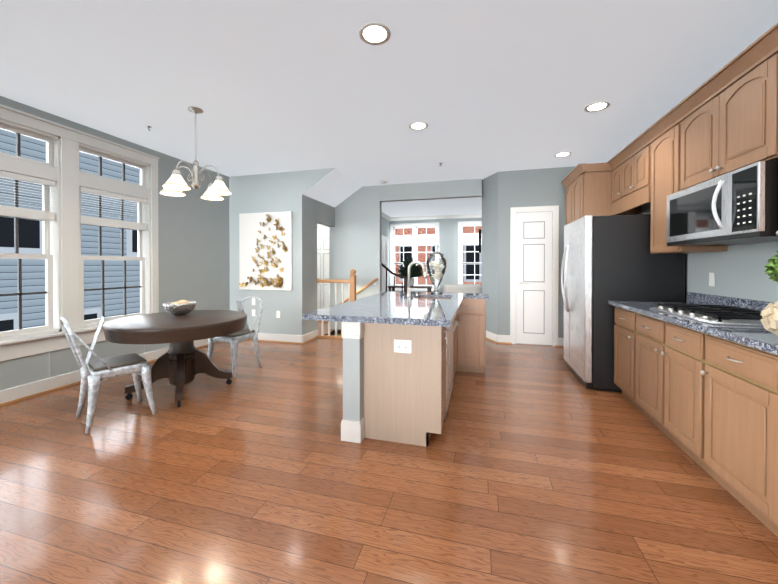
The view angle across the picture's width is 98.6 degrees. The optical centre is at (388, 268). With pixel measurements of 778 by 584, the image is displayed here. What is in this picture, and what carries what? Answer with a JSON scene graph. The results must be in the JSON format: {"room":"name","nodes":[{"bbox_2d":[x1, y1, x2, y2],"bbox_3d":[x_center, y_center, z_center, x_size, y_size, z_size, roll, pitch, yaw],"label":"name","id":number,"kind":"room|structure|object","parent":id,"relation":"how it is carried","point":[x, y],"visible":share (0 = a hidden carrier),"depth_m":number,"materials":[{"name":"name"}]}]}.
{"room":"kitchen","nodes":[
{"label":"kitchen","id":0,"kind":"room"},
{"bbox_2d":[0,96,229,390],"bbox_3d":[-3.419,-0.162,3.673,0.160,2.800,8.960,0,0,15],"label":"wall","id":1,"kind":"structure","parent":0,"point":[193,246],"depth_m":4.77,"materials":[{"name":"paint"}]},
{"bbox_2d":[0,104,158,361],"bbox_3d":[-3.552,-0.315,3.071,0.220,2.315,3.010,0,0,15],"label":"window","id":2,"kind":"structure","parent":1,"relation":"in","point":[64,258],"depth_m":3.50,"materials":[{"name":"white wood"}]},
{"bbox_2d":[0,170,54,381],"bbox_3d":[-3.526,0.133,3.067,0.083,2.038,0.760,0,0,15],"label":"window blind","id":3,"kind":"object","parent":2,"relation":"attached to","point":[11,211],"visible":0.88,"depth_m":3.23,"materials":[{"name":"white plastic"}]},
{"bbox_2d":[80,186,146,355],"bbox_3d":[-3.267,0.127,4.012,0.083,2.038,0.760,0,0,15],"label":"window blind","id":4,"kind":"object","parent":2,"relation":"attached to","point":[98,221],"visible":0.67,"depth_m":3.97,"materials":[{"name":"white plastic"}]},
{"bbox_2d":[0,339,218,405],"bbox_3d":[-3.606,1.178,2.639,0.030,0.135,6.530,0,0,15],"label":"baseboard","id":5,"kind":"structure","parent":1,"relation":"attached to","point":[22,392],"depth_m":3.36,"materials":[{"name":"white wood"}]},
{"bbox_2d":[229,168,334,334],"bbox_3d":[-1.789,-0.174,5.579,1.980,2.800,0.122,0,0,15],"label":"wall","id":6,"kind":"structure","parent":0,"point":[274,192],"depth_m":5.47,"materials":[{"name":"paint"}]},
{"bbox_2d":[239,211,292,290],"bbox_3d":[-2.067,-0.279,5.547,1.000,1.290,0.087,0,0,15],"label":"picture","id":7,"kind":"object","parent":6,"relation":"attached to","point":[265,250],"visible":1,"depth_m":5.54,"materials":[{"name":"white paper"}]},
{"bbox_2d":[249,333,303,343],"bbox_3d":[-2.058,1.158,5.587,1.400,0.135,0.034,0,0,15],"label":"baseboard","id":8,"kind":"structure","parent":6,"relation":"attached to","point":[266,337],"depth_m":5.51,"materials":[{"name":"white wood"}]},
{"bbox_2d":[304,330,318,343],"bbox_3d":[-1.326,1.158,5.675,0.034,0.135,0.510,0,0,15],"label":"baseboard","id":9,"kind":"structure","parent":6,"relation":"attached to","point":[310,336],"depth_m":5.66,"materials":[{"name":"white wood"}]},
{"bbox_2d":[317,224,328,308],"bbox_3d":[-1.522,-0.188,7.653,1.400,2.800,0.120,0,0,15],"label":"door","id":10,"kind":"structure","parent":0,"point":[318,225],"depth_m":7.60,"materials":[{"name":"paint"}]},
{"bbox_2d":[317,228,328,309],"bbox_3d":[-1.517,0.155,7.598,0.950,2.115,0.051,0,0,15],"label":"door frame","id":11,"kind":"structure","parent":10,"relation":"attached to","point":[322,233],"depth_m":7.58,"materials":[{"name":"white wood"}]},
{"bbox_2d":[382,217,390,290],"bbox_3d":[-0.567,-0.195,8.740,0.150,2.800,4.080,0,0,15],"label":"wall","id":12,"kind":"structure","parent":0,"point":[386,223],"depth_m":10.58,"materials":[{"name":"paint"}]},
{"bbox_2d":[382,235,387,291],"bbox_3d":[-0.208,0.115,9.888,0.043,2.165,1.090,0,0,15],"label":"door frame","id":13,"kind":"structure","parent":12,"relation":"attached to","point":[385,250],"depth_m":10.11,"materials":[{"name":"white wood"}]},
{"bbox_2d":[382,212,391,220],"bbox_3d":[-0.496,-1.545,8.649,0.090,0.100,3.960,0,0,15],"label":"crown molding","id":14,"kind":"structure","parent":12,"relation":"attached to","point":[387,217],"depth_m":10.16,"materials":[{"name":"white wood"}]},
{"bbox_2d":[0,321,777,583],"bbox_3d":[0.034,1.273,4.480,6.880,0.080,12.800,0,0,15],"label":"floor","id":15,"kind":"structure","parent":0,"point":[535,464],"depth_m":1.89,"materials":[{"name":"brown wood"}]},
{"bbox_2d":[60,316,156,433],"bbox_3d":[-2.331,0.810,2.777,0.460,0.876,0.567,0,0,40],"label":"chair","id":16,"kind":"object","parent":15,"relation":"on","point":[94,373],"visible":1,"depth_m":2.72,"materials":[{"name":"metal"}]},
{"bbox_2d":[102,310,246,407],"bbox_3d":[-2.077,0.867,3.354,1.210,0.743,1.210,0,0,15],"label":"dining table","id":17,"kind":"object","parent":15,"relation":"on","point":[181,362],"visible":1,"depth_m":3.17,"materials":[{"name":"brown wood"}]},
{"bbox_2d":[163,300,196,315],"bbox_3d":[-2.191,0.409,3.507,0.304,0.167,0.304,0,0,15],"label":"bowl","id":18,"kind":"object","parent":17,"relation":"on","point":[180,308],"visible":1,"depth_m":3.42,"materials":[{"name":"silver metal"}]},
{"bbox_2d":[204,296,262,377],"bbox_3d":[-1.853,0.801,4.084,0.460,0.876,0.567,0,0,19],"label":"chair","id":19,"kind":"object","parent":15,"relation":"on","point":[234,340],"visible":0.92,"depth_m":3.93,"materials":[{"name":"metal"}]},
{"bbox_2d":[317,269,355,338],"bbox_3d":[-0.912,0.620,5.844,0.729,1.208,0.124,0,0,15],"label":"guard","id":20,"kind":"object","parent":15,"relation":"on","point":[351,282],"visible":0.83,"depth_m":5.83,"materials":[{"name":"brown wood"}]},
{"bbox_2d":[382,263,407,291],"bbox_3d":[-0.061,0.386,8.336,1.059,1.643,0.080,0,0,15],"label":"stair rail","id":21,"kind":"object","parent":15,"relation":"on","point":[400,276],"visible":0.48,"depth_m":8.24,"materials":[{"name":"black metal"}]},
{"bbox_2d":[388,285,431,291],"bbox_3d":[0.553,0.835,8.690,1.100,0.740,0.400,0,0,15],"label":"console table","id":22,"kind":"object","parent":15,"relation":"on","point":[400,286],"visible":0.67,"depth_m":8.53,"materials":[{"name":"black metal"}]},
{"bbox_2d":[395,256,426,285],"bbox_3d":[0.565,0.074,8.628,0.964,0.781,0.925,0,0,15],"label":"plant","id":23,"kind":"object","parent":22,"relation":"on","point":[415,271],"visible":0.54,"depth_m":8.57,"materials":[{"name":"green plant"}]},
{"bbox_2d":[338,297,485,446],"bbox_3d":[0.421,0.802,3.265,1.034,0.879,2.054,0,0,15],"label":"kitchen island","id":24,"kind":"object","parent":15,"relation":"on","point":[407,354],"depth_m":2.40,"materials":[{"name":"wood"}]},
{"bbox_2d":[302,293,465,328],"bbox_3d":[0.177,0.341,3.294,1.040,0.040,2.200,0,0,15],"label":"island countertop","id":25,"kind":"structure","parent":24,"relation":"on","point":[381,308],"depth_m":2.57,"materials":[{"name":"grey stone"}]},
{"bbox_2d":[406,261,427,296],"bbox_3d":[0.312,0.117,3.755,0.241,0.399,0.093,0,0,15],"label":"faucet","id":26,"kind":"object","parent":25,"relation":"on","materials":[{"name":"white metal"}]},
{"bbox_2d":[426,244,446,293],"bbox_3d":[0.588,0.009,4.149,0.260,0.610,0.260,0,0,15],"label":"jar","id":27,"kind":"object","parent":25,"relation":"on","point":[439,275],"visible":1,"depth_m":4.15,"materials":[{"name":"silver glass"}]},
{"bbox_2d":[466,293,488,298],"bbox_3d":[1.059,0.336,4.033,0.270,0.040,0.310,0,0,15],"label":"island countertop","id":28,"kind":"structure","parent":24,"relation":"on","point":[486,295],"depth_m":3.91,"materials":[{"name":"grey stone"}]},
{"bbox_2d":[443,284,481,292],"bbox_3d":[1.504,0.775,7.227,0.880,0.880,0.780,0,0,-5],"label":"armchair","id":29,"kind":"object","parent":15,"relation":"on","point":[462,288],"visible":0.08,"depth_m":6.84,"materials":[{"name":"white fabric"}]},
{"bbox_2d":[565,179,568,224],"bbox_3d":[2.927,-0.039,4.767,0.646,2.540,0.504,0,0,15],"label":"tall cabinet","id":30,"kind":"object","parent":15,"relation":"on","point":[566,180],"depth_m":4.96,"materials":[{"name":"brown wood"}]},
{"bbox_2d":[569,163,644,303],"bbox_3d":[2.826,-0.037,4.399,0.646,2.540,0.503,0,0,15],"label":"tall cabinet","id":31,"kind":"object","parent":15,"relation":"on","point":[588,192],"depth_m":4.20,"materials":[{"name":"brown wood"}]},
{"bbox_2d":[614,307,628,400],"bbox_3d":[2.438,0.803,2.947,0.627,0.880,0.543,0,0,15],"label":"base cabinet","id":32,"kind":"object","parent":15,"relation":"on","point":[621,328],"depth_m":3.10,"materials":[{"name":"brown wood"}]},
{"bbox_2d":[561,214,684,392],"bbox_3d":[2.480,0.343,3.726,0.926,1.790,0.903,0,0,15],"label":"fridge","id":33,"kind":"object","parent":15,"relation":"on","point":[605,259],"visible":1,"depth_m":3.35,"materials":[{"name":"black"}]},
{"bbox_2d":[629,311,688,455],"bbox_3d":[2.267,0.807,2.322,0.627,0.880,1.046,0,0,15],"label":"base cabinet","id":34,"kind":"object","parent":15,"relation":"on","point":[658,351],"depth_m":2.43,"materials":[{"name":"brown wood"}]},
{"bbox_2d":[689,331,760,520],"bbox_3d":[2.077,0.812,1.627,0.627,0.880,0.686,0,0,15],"label":"base cabinet","id":35,"kind":"object","parent":15,"relation":"on","point":[696,377],"depth_m":1.78,"materials":[{"name":"brown wood"}]},
{"bbox_2d":[609,301,777,358],"bbox_3d":[1.877,0.355,0.979,0.671,0.040,4.630,0,0,15],"label":"countertop","id":36,"kind":"structure","parent":35,"relation":"on","point":[741,327],"depth_m":2.01,"materials":[{"name":"grey stone"}]},
{"bbox_2d":[649,303,762,325],"bbox_3d":[2.229,0.304,2.246,0.510,0.044,0.760,0,0,15],"label":"cooktop","id":37,"kind":"object","parent":36,"relation":"in","point":[725,315],"depth_m":2.16,"materials":[{"name":"silver metal"}]},
{"bbox_2d":[760,301,777,335],"bbox_3d":[1.837,0.225,1.513,0.207,0.197,0.203,0,0,15],"label":"orb","id":38,"kind":"object","parent":36,"relation":"on","point":[769,315],"visible":1,"depth_m":1.54,"materials":[{"name":"beige"}]},
{"bbox_2d":[764,250,777,281],"bbox_3d":[2.151,0.101,1.744,0.258,0.456,0.257,0,0,15],"label":"topiary","id":39,"kind":"object","parent":36,"relation":"on","point":[771,270],"visible":1,"depth_m":1.79,"materials":[{"name":"green plant"}]},
{"bbox_2d":[761,351,777,536],"bbox_3d":[1.934,0.815,1.106,0.627,0.880,0.686,0,0,15],"label":"base cabinet","id":40,"kind":"object","parent":15,"relation":"on","point":[769,363],"depth_m":1.52,"materials":[{"name":"brown wood"}]},
{"bbox_2d":[0,0,777,216],"bbox_3d":[0.034,-1.427,4.462,6.880,0.480,12.800,0,0,15],"label":"ceiling","id":41,"kind":"structure","parent":0,"point":[483,89],"depth_m":2.71,"materials":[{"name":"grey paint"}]},
{"bbox_2d":[160,106,230,200],"bbox_3d":[-1.904,-1.146,3.294,0.561,0.824,0.561,0,0,-38],"label":"chandelier","id":42,"kind":"object","parent":41,"relation":"hanging from","point":[175,184],"visible":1,"depth_m":3.26,"materials":[{"name":"white glass"}]},
{"bbox_2d":[359,22,390,44],"bbox_3d":[-0.093,-1.549,2.215,0.210,0.006,0.210,0,0,15],"label":"recessed light","id":43,"kind":"object","parent":41,"relation":"in","point":[373,33],"visible":1,"depth_m":2.21,"materials":[{"name":"white glass"}]},
{"bbox_2d":[409,122,427,129],"bbox_3d":[0.324,-1.558,3.667,0.210,0.006,0.210,0,0,15],"label":"recessed light","id":44,"kind":"object","parent":41,"relation":"in","point":[418,125],"visible":1,"depth_m":3.65,"materials":[{"name":"white glass"}]},
{"bbox_2d":[554,152,570,156],"bbox_3d":[2.397,-1.565,4.613,0.210,0.006,0.210,0,0,15],"label":"recessed light","id":45,"kind":"object","parent":41,"relation":"in","point":[563,154],"visible":0.98,"depth_m":4.61,"materials":[{"name":"white glass"}]},
{"bbox_2d":[584,101,609,111],"bbox_3d":[2.008,-1.556,3.227,0.210,0.006,0.210,0,0,15],"label":"recessed light","id":46,"kind":"object","parent":41,"relation":"in","point":[597,106],"visible":1,"depth_m":3.22,"materials":[{"name":"white glass"}]},
{"bbox_2d":[329,179,481,329],"bbox_3d":[0.240,-0.179,6.342,2.930,2.800,0.120,0,0,15],"label":"wall","id":47,"kind":"structure","parent":0,"point":[355,238],"depth_m":6.47,"materials":[{"name":"paint"}]},
{"bbox_2d":[324,331,340,335],"bbox_3d":[-0.714,2.021,6.167,0.950,1.642,0.710,0,0,15],"label":"trim","id":48,"kind":"structure","parent":47,"relation":"attached to","point":[332,333],"depth_m":6.55,"materials":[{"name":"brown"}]},
{"bbox_2d":[339,278,377,303],"bbox_3d":[-0.632,0.490,6.475,0.886,0.618,0.085,0,0,15],"label":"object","id":49,"kind":"structure","parent":47,"relation":"attached to","point":[363,288],"depth_m":6.40,"materials":[{"name":"brown wood"}]},
{"bbox_2d":[391,218,481,292],"bbox_3d":[2.245,-0.205,10.169,4.820,2.800,0.160,0,0,15],"label":"wall","id":50,"kind":"structure","parent":0,"point":[448,238],"depth_m":10.20,"materials":[{"name":"paint"}]},
{"bbox_2d":[390,221,481,290],"bbox_3d":[1.551,-0.346,10.322,3.140,2.120,0.210,0,0,15],"label":"window","id":51,"kind":"structure","parent":50,"relation":"in","point":[414,240],"depth_m":10.41,"materials":[{"name":"white wood"}]},
{"bbox_2d":[392,214,481,220],"bbox_3d":[2.270,-1.554,10.024,4.700,0.100,0.090,0,0,15],"label":"crown molding","id":52,"kind":"structure","parent":50,"relation":"attached to","point":[462,215],"depth_m":10.21,"materials":[{"name":"white wood"}]},
{"bbox_2d":[482,166,602,345],"bbox_3d":[2.582,-0.176,5.811,1.870,2.800,1.070,0,0,15],"label":"wall","id":53,"kind":"structure","parent":0,"point":[503,192],"depth_m":5.44,"materials":[{"name":"grey paint"}]},
{"bbox_2d":[479,229,480,253],"bbox_3d":[1.722,-0.494,6.329,0.047,0.430,0.480,0,0,15],"label":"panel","id":54,"kind":"object","parent":53,"relation":"attached to","point":[479,241],"visible":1,"depth_m":6.10,"materials":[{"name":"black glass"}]},
{"bbox_2d":[486,331,494,341],"bbox_3d":[1.713,1.157,5.752,0.280,0.135,0.460,0,0,15],"label":"baseboard","id":55,"kind":"structure","parent":53,"relation":"attached to","point":[490,336],"depth_m":5.67,"materials":[{"name":"white wood"}]},
{"bbox_2d":[495,334,511,343],"bbox_3d":[1.871,1.159,5.446,0.247,0.135,0.034,0,0,15],"label":"baseboard","id":56,"kind":"structure","parent":53,"relation":"attached to","point":[504,339],"depth_m":5.44,"materials":[{"name":"white wood"}]},
{"bbox_2d":[510,205,558,345],"bbox_3d":[2.306,0.125,5.315,0.710,2.205,0.097,0,0,15],"label":"door","id":57,"kind":"structure","parent":53,"relation":"attached to","point":[533,300],"depth_m":5.33,"materials":[{"name":"white wood"}]},
{"bbox_2d":[555,338,563,346],"bbox_3d":[2.973,1.161,5.143,0.760,0.135,0.030,0,0,15],"label":"baseboard","id":58,"kind":"structure","parent":53,"relation":"attached to","point":[560,340],"depth_m":5.22,"materials":[{"name":"white wood"}]},
{"bbox_2d":[641,202,777,301],"bbox_3d":[3.043,-0.162,3.648,0.160,2.800,12.320,0,0,15],"label":"wall","id":59,"kind":"structure","parent":0,"point":[738,270],"depth_m":2.58,"materials":[{"name":"paint"}]},
{"bbox_2d":[609,135,644,202],"bbox_3d":[2.786,-1.052,3.639,0.326,0.500,0.960,0,0,15],"label":"upper cabinet","id":60,"kind":"object","parent":59,"relation":"attached to","point":[626,172],"depth_m":3.64,"materials":[{"name":"brown wood"}]},
{"bbox_2d":[645,111,727,253],"bbox_3d":[2.583,-0.717,2.897,0.326,1.160,0.583,0,0,15],"label":"upper cabinet","id":61,"kind":"object","parent":59,"relation":"attached to","point":[661,140],"depth_m":2.98,"materials":[{"name":"brown wood"}]},
{"bbox_2d":[709,273,714,285],"bbox_3d":[2.732,0.096,2.827,0.005,0.115,0.070,0,0,15],"label":"electrical outlet plate","id":62,"kind":"object","parent":59,"relation":"attached to","point":[711,279],"depth_m":2.82,"materials":[{"name":"white plastic"}]},
{"bbox_2d":[653,155,772,246],"bbox_3d":[2.342,-0.388,2.278,0.462,0.420,0.960,0,0,15],"label":"microwave","id":63,"kind":"object","parent":59,"relation":"attached to","point":[733,204],"depth_m":2.17,"materials":[{"name":"silver metal"}]},
{"bbox_2d":[677,43,760,182],"bbox_3d":[2.401,-0.955,2.232,0.326,0.675,0.940,0,0,15],"label":"upper cabinet","id":64,"kind":"object","parent":59,"relation":"attached to","point":[720,125],"depth_m":2.23,"materials":[{"name":"brown wood"}]},
{"bbox_2d":[685,292,773,314],"bbox_3d":[2.190,0.286,0.893,0.022,0.099,4.630,0,0,15],"label":"backsplash","id":65,"kind":"structure","parent":59,"relation":"attached to","point":[754,307],"depth_m":2.54,"materials":[{"name":"grey stone"}]},
{"bbox_2d":[761,27,777,242],"bbox_3d":[2.220,-0.708,1.569,0.326,1.160,0.584,0,0,15],"label":"upper cabinet","id":66,"kind":"object","parent":59,"relation":"attached to","point":[769,45],"depth_m":1.86,"materials":[{"name":"brown wood"}]},
{"label":"outside","id":67,"kind":"structure","parent":0,"visible":0},
{"bbox_2d":[0,129,139,331],"bbox_3d":[-6.302,-1.769,4.741,0.150,12.000,12.000,0,0,15],"label":"house","id":68,"kind":"structure","parent":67,"point":[33,274],"depth_m":6.35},
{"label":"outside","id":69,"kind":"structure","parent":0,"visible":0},
{"bbox_2d":[395,226,481,285],"bbox_3d":[2.757,-3.327,13.502,14.000,15.000,1.900,0,0,15],"label":"building","id":70,"kind":"structure","parent":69,"point":[468,271],"depth_m":14.30,"materials":[{"name":"brick"}]}
]}

